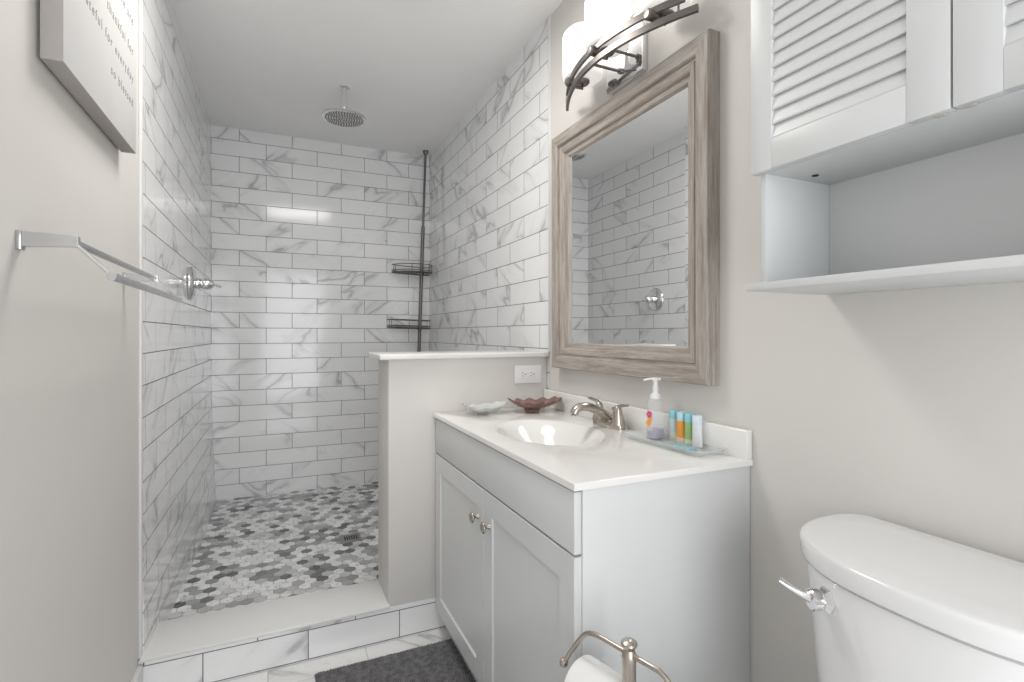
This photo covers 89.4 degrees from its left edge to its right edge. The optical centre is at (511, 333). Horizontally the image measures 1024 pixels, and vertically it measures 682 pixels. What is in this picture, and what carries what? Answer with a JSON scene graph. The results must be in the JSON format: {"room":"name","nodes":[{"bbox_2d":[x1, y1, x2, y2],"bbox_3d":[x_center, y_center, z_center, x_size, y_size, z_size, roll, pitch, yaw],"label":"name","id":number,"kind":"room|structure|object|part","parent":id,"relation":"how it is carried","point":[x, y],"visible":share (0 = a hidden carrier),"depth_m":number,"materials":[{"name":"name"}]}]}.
{"room":"bathroom","nodes":[
{"label":"bathroom","id":0,"kind":"room"},
{"bbox_2d":[0,0,216,681],"bbox_3d":[-0.924,-0.100,1.014,0.130,2.473,5.000,0,0,-24],"label":"wall","id":1,"kind":"structure","parent":0,"point":[69,332],"depth_m":1.23,"materials":[{"name":"beige paint"}]},
{"bbox_2d":[40,0,135,153],"bbox_3d":[-0.939,-0.789,1.174,0.034,0.588,0.529,0,0,-24],"label":"sign","id":2,"kind":"object","parent":1,"relation":"attached to","point":[89,46],"visible":1,"depth_m":1.14,"materials":[{"name":"white wood"}]},
{"bbox_2d":[15,230,181,301],"bbox_3d":[-0.896,-0.133,1.187,0.140,0.078,0.679,0,0,-24],"label":"towel rail","id":3,"kind":"object","parent":1,"relation":"attached to","point":[23,239],"visible":1,"depth_m":0.91,"materials":[{"name":"silver metal"}]},
{"bbox_3d":[-0.889,-0.158,1.185,0.013,0.013,0.659,0,0,-24],"label":"rail","id":4,"kind":"part","parent":3,"relation":"part of","materials":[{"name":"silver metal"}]},
{"bbox_3d":[-0.840,-0.101,1.212,0.015,0.015,0.679,0,0,-24],"label":"rail","id":5,"kind":"part","parent":3,"relation":"part of","materials":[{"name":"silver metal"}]},
{"bbox_2d":[131,664,142,681],"bbox_3d":[-0.506,1.079,0.176,0.015,0.115,3.129,0,0,-24],"label":"baseboard","id":6,"kind":"structure","parent":1,"relation":"attached to","point":[138,675],"depth_m":1.57,"materials":[{"name":"white paint"}]},
{"bbox_2d":[138,0,142,658],"bbox_3d":[-1.158,-0.164,1.612,0.009,2.345,0.018,0,0,-24],"label":"trim","id":7,"kind":"structure","parent":1,"relation":"attached to","point":[140,2],"depth_m":1.60,"materials":[{"name":"white paint"}]},
{"bbox_2d":[188,267,220,299],"bbox_3d":[-1.495,-0.245,2.528,0.134,0.162,0.162,0,0,-24],"label":"shower valve","id":8,"kind":"object","parent":1,"relation":"attached to","point":[194,283],"visible":1,"depth_m":2.49,"materials":[{"name":"silver metal"}]},
{"bbox_3d":[-1.497,-0.245,2.528,0.079,0.058,0.058,0,0,-24],"label":"handle","id":9,"kind":"part","parent":8,"relation":"part of","materials":[{"name":"silver metal"}]},
{"bbox_2d":[168,482,377,619],"bbox_3d":[-0.925,1.102,2.833,1.429,0.070,1.685,0,0,-24],"label":"floor","id":10,"kind":"structure","parent":0,"point":[253,549],"depth_m":2.57,"materials":[{"name":"tile"}]},
{"bbox_2d":[339,533,361,543],"bbox_3d":[-0.845,1.068,2.702,0.104,0.006,0.104,0,0,-24],"label":"floor drain","id":11,"kind":"object","parent":10,"relation":"on","point":[350,537],"visible":1,"depth_m":2.69,"materials":[{"name":"metal"}]},
{"bbox_2d":[387,150,432,351],"bbox_3d":[-0.716,-0.134,3.708,0.319,2.402,0.204,0,0,-31],"label":"shower caddy","id":12,"kind":"object","parent":10,"relation":"on","point":[419,327],"visible":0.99,"depth_m":3.74,"materials":[{"name":"brown metal"}]},
{"bbox_2d":[387,319,430,328],"bbox_3d":[-0.729,-0.071,3.704,0.309,0.074,0.192,0,0,-24],"label":"basket","id":13,"kind":"object","parent":12,"relation":"on","point":[419,326],"depth_m":3.66,"materials":[{"name":"brown metal"}]},
{"bbox_2d":[392,263,432,275],"bbox_3d":[-0.709,-0.466,3.713,0.291,0.074,0.192,0,0,-24],"label":"basket","id":14,"kind":"object","parent":12,"relation":"on","point":[403,271],"depth_m":3.70,"materials":[{"name":"brown metal"}]},
{"bbox_2d":[211,125,429,499],"bbox_3d":[-1.293,-0.100,3.646,1.629,2.473,0.100,0,0,-24],"label":"wall","id":15,"kind":"structure","parent":0,"point":[307,235],"depth_m":3.54,"materials":[{"name":"tile"}]},
{"bbox_2d":[220,627,477,681],"bbox_3d":[0.144,1.187,0.471,1.629,0.100,3.130,0,0,-24],"label":"floor","id":16,"kind":"structure","parent":0,"point":[304,671],"depth_m":1.81,"materials":[{"name":"tile"}]},
{"bbox_2d":[138,597,445,681],"bbox_3d":[-0.547,1.078,1.992,1.434,0.128,0.210,0,0,-24],"label":"curb","id":17,"kind":"object","parent":16,"relation":"on","point":[242,658],"visible":0.39,"depth_m":1.78,"materials":[{"name":"tile"}]},
{"bbox_2d":[139,580,389,662],"bbox_3d":[-0.845,1.009,1.853,0.766,0.010,0.232,0,0,-24],"label":"curb slab","id":18,"kind":"object","parent":17,"relation":"on","point":[182,635],"visible":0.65,"depth_m":1.82,"materials":[{"name":"white stone"}]},
{"bbox_2d":[314,639,475,681],"bbox_3d":[-0.281,1.129,1.463,0.477,0.016,0.773,0,0,-24],"label":"bath mat","id":19,"kind":"object","parent":16,"relation":"on","point":[441,661],"visible":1,"depth_m":1.73,"materials":[{"name":"grey fabric"}]},
{"bbox_2d":[436,418,749,681],"bbox_3d":[0.128,0.727,1.610,0.515,0.820,1.029,0,0,-24],"label":"vanity cabinet","id":20,"kind":"object","parent":16,"relation":"on","point":[528,563],"visible":0.96,"depth_m":1.20,"materials":[{"name":"white paint"}]},
{"bbox_3d":[-0.181,0.754,1.751,0.017,0.594,0.507,0,0,-24],"label":"door","id":21,"kind":"part","parent":20,"relation":"part of","materials":[{"name":"white paint"}]},
{"bbox_3d":[-0.114,0.549,1.552,0.026,0.032,0.032,0,0,-24],"label":"knob","id":22,"kind":"part","parent":20,"relation":"part of","materials":[{"name":"silver metal"}]},
{"bbox_3d":[-0.076,0.549,1.468,0.026,0.032,0.032,0,0,-24],"label":"knob","id":23,"kind":"part","parent":20,"relation":"part of","materials":[{"name":"silver metal"}]},
{"bbox_3d":[-0.075,0.387,1.518,0.017,0.128,1.017,0,0,-24],"label":"false drawer","id":24,"kind":"part","parent":20,"relation":"part of","materials":[{"name":"white paint"}]},
{"bbox_3d":[0.030,0.754,1.286,0.017,0.594,0.507,0,0,-24],"label":"door","id":25,"kind":"part","parent":20,"relation":"part of","materials":[{"name":"white paint"}]},
{"bbox_2d":[433,389,752,490],"bbox_3d":[0.137,0.316,1.613,0.498,0.170,1.039,0,0,-24],"label":"countertop","id":26,"kind":"structure","parent":20,"relation":"on","point":[578,454],"depth_m":1.35,"materials":[{"name":"stone"}]},
{"bbox_2d":[462,400,506,413],"bbox_3d":[-0.100,0.279,1.965,0.180,0.043,0.125,0,0,-30],"label":"shell dish","id":27,"kind":"object","parent":26,"relation":"on","point":[484,408],"visible":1,"depth_m":1.96,"materials":[{"name":"white ceramic"}]},
{"bbox_2d":[507,396,561,411],"bbox_3d":[0.094,0.272,2.016,0.223,0.056,0.147,0,0,-17],"label":"shell dish","id":28,"kind":"object","parent":26,"relation":"on","point":[529,405],"visible":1,"depth_m":1.99,"materials":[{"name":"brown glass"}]},
{"bbox_2d":[494,419,606,445],"bbox_3d":[0.112,0.351,1.609,0.310,0.098,0.450,0,0,-24],"label":"basin","id":29,"kind":"object","parent":26,"relation":"in","point":[523,432],"depth_m":1.73,"materials":[{"name":"ceramic"}]},
{"bbox_2d":[570,397,628,429],"bbox_3d":[0.290,0.260,1.694,0.183,0.085,0.178,0,0,12],"label":"sink faucet","id":30,"kind":"object","parent":26,"relation":"on","point":[601,417],"visible":1,"depth_m":1.64,"materials":[{"name":"silver metal"}]},
{"bbox_3d":[0.262,0.261,1.666,0.168,0.083,0.046,0,0,-24],"label":"spout","id":31,"kind":"part","parent":30,"relation":"part of","materials":[{"name":"silver metal"}]},
{"bbox_3d":[0.282,0.229,1.759,0.018,0.024,0.058,0,0,-29],"label":"lever","id":32,"kind":"part","parent":30,"relation":"part of","materials":[{"name":"silver metal"}]},
{"bbox_3d":[0.294,0.258,1.738,0.047,0.063,0.047,0,0,-24],"label":"handle","id":33,"kind":"part","parent":30,"relation":"part of","materials":[{"name":"silver metal"}]},
{"bbox_3d":[0.337,0.258,1.643,0.047,0.063,0.047,0,0,-24],"label":"handle","id":34,"kind":"part","parent":30,"relation":"part of","materials":[{"name":"silver metal"}]},
{"bbox_3d":[0.345,0.229,1.621,0.018,0.024,0.058,0,0,-20],"label":"lever","id":35,"kind":"part","parent":30,"relation":"part of","materials":[{"name":"silver metal"}]},
{"bbox_3d":[0.432,0.292,1.392,0.116,0.017,0.292,0,0,-26],"label":"tray","id":36,"kind":"object","parent":26,"relation":"on","visible":0},
{"bbox_2d":[643,377,663,438],"bbox_3d":[0.405,0.210,1.473,0.053,0.173,0.045,0,0,-36],"label":"soap dispenser","id":37,"kind":"object","parent":36,"relation":"on","point":[652,432],"visible":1,"depth_m":1.46,"materials":[{"name":"white plastic"}]},
{"bbox_2d":[646,417,651,425],"bbox_3d":[0.387,0.248,1.459,0.001,0.026,0.022,0,0,-36],"label":"print","id":38,"kind":"object","parent":37,"relation":"attached to","point":[648,422],"depth_m":1.46},
{"bbox_2d":[669,409,678,439],"bbox_3d":[0.456,0.255,1.454,0.026,0.083,0.026,0,0,11],"label":"tube","id":39,"kind":"object","parent":36,"relation":"on","point":[672,412],"visible":0.68,"depth_m":1.45,"materials":[{"name":"plastic"}]},
{"bbox_2d":[676,411,685,442],"bbox_3d":[0.465,0.255,1.419,0.026,0.083,0.026,0,0,-7],"label":"tube","id":40,"kind":"object","parent":36,"relation":"on","point":[680,437],"visible":0.79,"depth_m":1.41,"materials":[{"name":"orange plastic"}]},
{"bbox_2d":[669,443,696,451],"bbox_3d":[0.439,0.292,1.329,0.034,0.010,0.064,0,0,-39],"label":"soap bar","id":41,"kind":"object","parent":36,"relation":"on","point":[677,446],"visible":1,"depth_m":1.32,"materials":[{"name":"teal"}]},
{"bbox_2d":[685,413,694,444],"bbox_3d":[0.478,0.255,1.391,0.026,0.083,0.026,0,0,11],"label":"tube","id":42,"kind":"object","parent":36,"relation":"on","point":[688,416],"visible":0.67,"depth_m":1.38,"materials":[{"name":"green plastic"}]},
{"bbox_2d":[692,415,702,447],"bbox_3d":[0.487,0.255,1.359,0.026,0.083,0.026,0,0,-1],"label":"tube","id":43,"kind":"object","parent":36,"relation":"on","point":[697,420],"visible":0.99,"depth_m":1.35,"materials":[{"name":"white plastic"}]},
{"bbox_3d":[0.356,0.686,1.158,0.472,0.738,0.016,0,0,-24],"label":"panel","id":44,"kind":"part","parent":20,"relation":"part of","materials":[{"name":"white paint"}]},
{"bbox_2d":[560,630,670,681],"bbox_3d":[0.202,0.834,0.908,0.170,0.606,0.277,0,0,-11],"label":"stand","id":45,"kind":"object","parent":16,"relation":"on","point":[629,657],"visible":1,"depth_m":0.89,"materials":[{"name":"silver metal"}]},
{"bbox_2d":[564,655,621,681],"bbox_3d":[0.163,0.666,0.949,0.100,0.100,0.100,0,0,-40],"label":"toilet paper roll","id":46,"kind":"object","parent":45,"relation":"hanging from","point":[586,668],"visible":0.95,"depth_m":0.95,"materials":[{"name":"white paper"}]},
{"bbox_2d":[778,513,1023,681],"bbox_3d":[0.432,0.740,0.657,0.721,0.795,0.462,0,0,-24],"label":"toilet","id":47,"kind":"object","parent":16,"relation":"on","point":[887,601],"visible":1,"depth_m":0.74,"materials":[{"name":"white ceramic"}]},
{"bbox_3d":[0.456,0.411,0.829,0.053,0.032,0.018,0,0,32],"label":"lever","id":48,"kind":"part","parent":47,"relation":"part of","materials":[{"name":"silver metal"}]},
{"bbox_3d":[0.491,0.419,0.816,0.042,0.035,0.041,0,0,1],"label":"flush handle","id":49,"kind":"part","parent":47,"relation":"part of","materials":[{"name":"silver metal"}]},
{"bbox_3d":[0.640,0.558,0.751,0.245,0.358,0.443,0,0,-24],"label":"tank","id":50,"kind":"part","parent":47,"relation":"part of","materials":[{"name":"white ceramic"}]},
{"bbox_2d":[171,0,562,156],"bbox_3d":[-0.262,-1.376,1.369,1.629,0.080,5.100,0,0,-24],"label":"ceiling","id":51,"kind":"structure","parent":0,"point":[414,69],"depth_m":2.53,"materials":[{"name":"paint"}]},
{"bbox_2d":[322,85,365,126],"bbox_3d":[-0.910,-1.249,2.804,0.230,0.177,0.230,0,0,-24],"label":"shower head","id":52,"kind":"object","parent":51,"relation":"hanging from","point":[342,116],"visible":1,"depth_m":2.79},
{"bbox_3d":[-0.910,-1.166,2.804,0.202,0.002,0.202,0,0,-28],"label":"spray plate","id":53,"kind":"part","parent":52,"relation":"part of","materials":[{"name":"silver metal"}]},
{"bbox_3d":[-0.910,-1.261,2.804,0.044,0.134,0.044,0,0,-24],"label":"arm","id":54,"kind":"part","parent":52,"relation":"part of","materials":[{"name":"silver metal"}]},
{"bbox_2d":[378,357,546,605],"bbox_3d":[-0.199,0.554,2.152,0.666,0.919,0.214,0,0,-24],"label":"wall","id":55,"kind":"structure","parent":0,"point":[410,392],"depth_m":1.98,"materials":[{"name":"beige paint"}]},
{"bbox_2d":[369,350,548,359],"bbox_3d":[-0.214,0.086,2.145,0.702,0.021,0.255,0,0,-24],"label":"ledge","id":56,"kind":"object","parent":55,"relation":"on","point":[501,353],"visible":1,"depth_m":2.04,"materials":[{"name":"white stone"}]},
{"bbox_2d":[514,365,540,383],"bbox_3d":[0.067,0.167,2.147,0.124,0.076,0.009,0,0,-24],"label":"wall outlet","id":57,"kind":"object","parent":55,"relation":"attached to","point":[523,374],"visible":1,"depth_m":2.14,"materials":[{"name":"white plastic"}]},
{"bbox_2d":[521,370,535,378],"bbox_3d":[0.068,0.167,2.145,0.068,0.033,0.004,0,0,-24],"label":"receptacle","id":58,"kind":"object","parent":57,"relation":"attached to","point":[525,374],"depth_m":2.14,"materials":[{"name":"white plastic"}]},
{"bbox_2d":[430,0,1023,681],"bbox_3d":[0.455,-0.100,1.638,0.100,2.473,5.000,0,0,-24],"label":"wall","id":59,"kind":"structure","parent":0,"point":[905,407],"depth_m":1.19,"materials":[{"name":"beige paint"}]},
{"bbox_2d":[548,15,549,351],"bbox_3d":[0.161,-0.629,2.174,0.015,1.413,0.014,0,0,-24],"label":"trim","id":60,"kind":"structure","parent":59,"relation":"attached to","point":[549,15],"depth_m":2.17,"materials":[{"name":"white paint"}]},
{"bbox_2d":[563,0,698,110],"bbox_3d":[0.311,-0.932,1.618,0.178,0.239,0.683,0,0,-24],"label":"vanity light","id":61,"kind":"object","parent":59,"relation":"attached to","point":[608,32],"visible":1,"depth_m":1.57,"materials":[{"name":"silver metal"}]},
{"bbox_3d":[0.245,-0.967,1.793,0.131,0.171,0.131,0,0,-24],"label":"lamp shade","id":62,"kind":"part","parent":61,"relation":"part of","materials":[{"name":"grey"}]},
{"bbox_3d":[0.294,-0.967,1.599,0.131,0.171,0.131,0,0,-24],"label":"lamp shade","id":63,"kind":"part","parent":61,"relation":"part of","materials":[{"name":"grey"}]},
{"bbox_3d":[0.299,-0.853,1.656,0.129,0.018,0.018,0,0,-24],"label":"arm","id":64,"kind":"part","parent":61,"relation":"part of","materials":[{"name":"silver metal"}]},
{"bbox_3d":[0.339,-0.853,1.569,0.129,0.018,0.018,0,0,-24],"label":"arm","id":65,"kind":"part","parent":61,"relation":"part of","materials":[{"name":"silver metal"}]},
{"bbox_3d":[0.369,-0.910,1.676,0.023,0.195,0.190,0,0,-24],"label":"plate","id":66,"kind":"part","parent":61,"relation":"part of","materials":[{"name":"silver metal"}]},
{"bbox_3d":[0.421,-0.967,1.420,0.131,0.171,0.131,0,0,-24],"label":"lamp shade","id":67,"kind":"part","parent":61,"relation":"part of","materials":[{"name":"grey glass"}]},
{"bbox_2d":[552,28,719,385],"bbox_3d":[0.347,-0.324,1.705,0.040,0.914,0.830,0,0,-24],"label":"framed mirror","id":68,"kind":"object","parent":59,"relation":"attached to","point":[636,179],"visible":1,"depth_m":1.59,"materials":[{"name":"brown wood"}]},
{"bbox_2d":[571,87,687,345],"bbox_3d":[0.360,-0.324,1.710,0.006,0.717,0.633,0,0,-24],"label":"mirror glass","id":69,"kind":"object","parent":68,"relation":"attached to","point":[629,181],"depth_m":1.64,"materials":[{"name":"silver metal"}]},
{"bbox_2d":[544,389,751,459],"bbox_3d":[0.355,0.267,1.711,0.020,0.072,1.039,0,0,-24],"label":"backsplash","id":70,"kind":"structure","parent":59,"relation":"attached to","point":[724,439],"depth_m":1.49,"materials":[{"name":"stone"}]},
{"bbox_2d":[746,0,1023,294],"bbox_3d":[0.679,-0.479,0.738,0.232,0.796,0.652,0,0,-24],"label":"upper cabinet","id":71,"kind":"object","parent":59,"relation":"attached to","point":[887,136],"visible":1,"depth_m":0.85,"materials":[{"name":"white laminate"}]},
{"bbox_3d":[0.569,-0.479,1.030,0.192,0.768,0.012,0,0,-24],"label":"panel","id":72,"kind":"part","parent":71,"relation":"part of","materials":[{"name":"white laminate"}]},
{"bbox_3d":[0.534,-0.587,0.852,0.018,0.564,0.324,0,0,-24],"label":"louver door","id":73,"kind":"part","parent":71,"relation":"part of","materials":[{"name":"white laminate"}]},
{"bbox_2d":[746,254,1023,294],"bbox_3d":[0.680,-0.088,0.736,0.232,0.014,0.641,0,0,-24],"label":"shelf","id":74,"kind":"object","parent":71,"relation":"attached to","point":[1004,268],"depth_m":0.78,"materials":[{"name":"white laminate"}]},
{"bbox_3d":[0.780,-0.479,0.783,0.008,0.768,0.612,0,0,-24],"label":"panel","id":75,"kind":"part","parent":71,"relation":"part of","materials":[{"name":"white laminate"}]},
{"bbox_3d":[0.598,-0.305,0.721,0.009,0.002,0.012,0,0,-24],"label":"catch plate","id":76,"kind":"part","parent":71,"relation":"part of","materials":[{"name":"silver metal"}]},
{"bbox_3d":[0.613,-0.305,0.689,0.009,0.002,0.012,0,0,-24],"label":"catch plate","id":77,"kind":"part","parent":71,"relation":"part of","materials":[{"name":"silver metal"}]},
{"bbox_3d":[0.669,-0.587,0.553,0.018,0.564,0.324,0,0,-24],"label":"louver door","id":78,"kind":"part","parent":71,"relation":"part of","materials":[{"name":"white laminate"}]}
]}

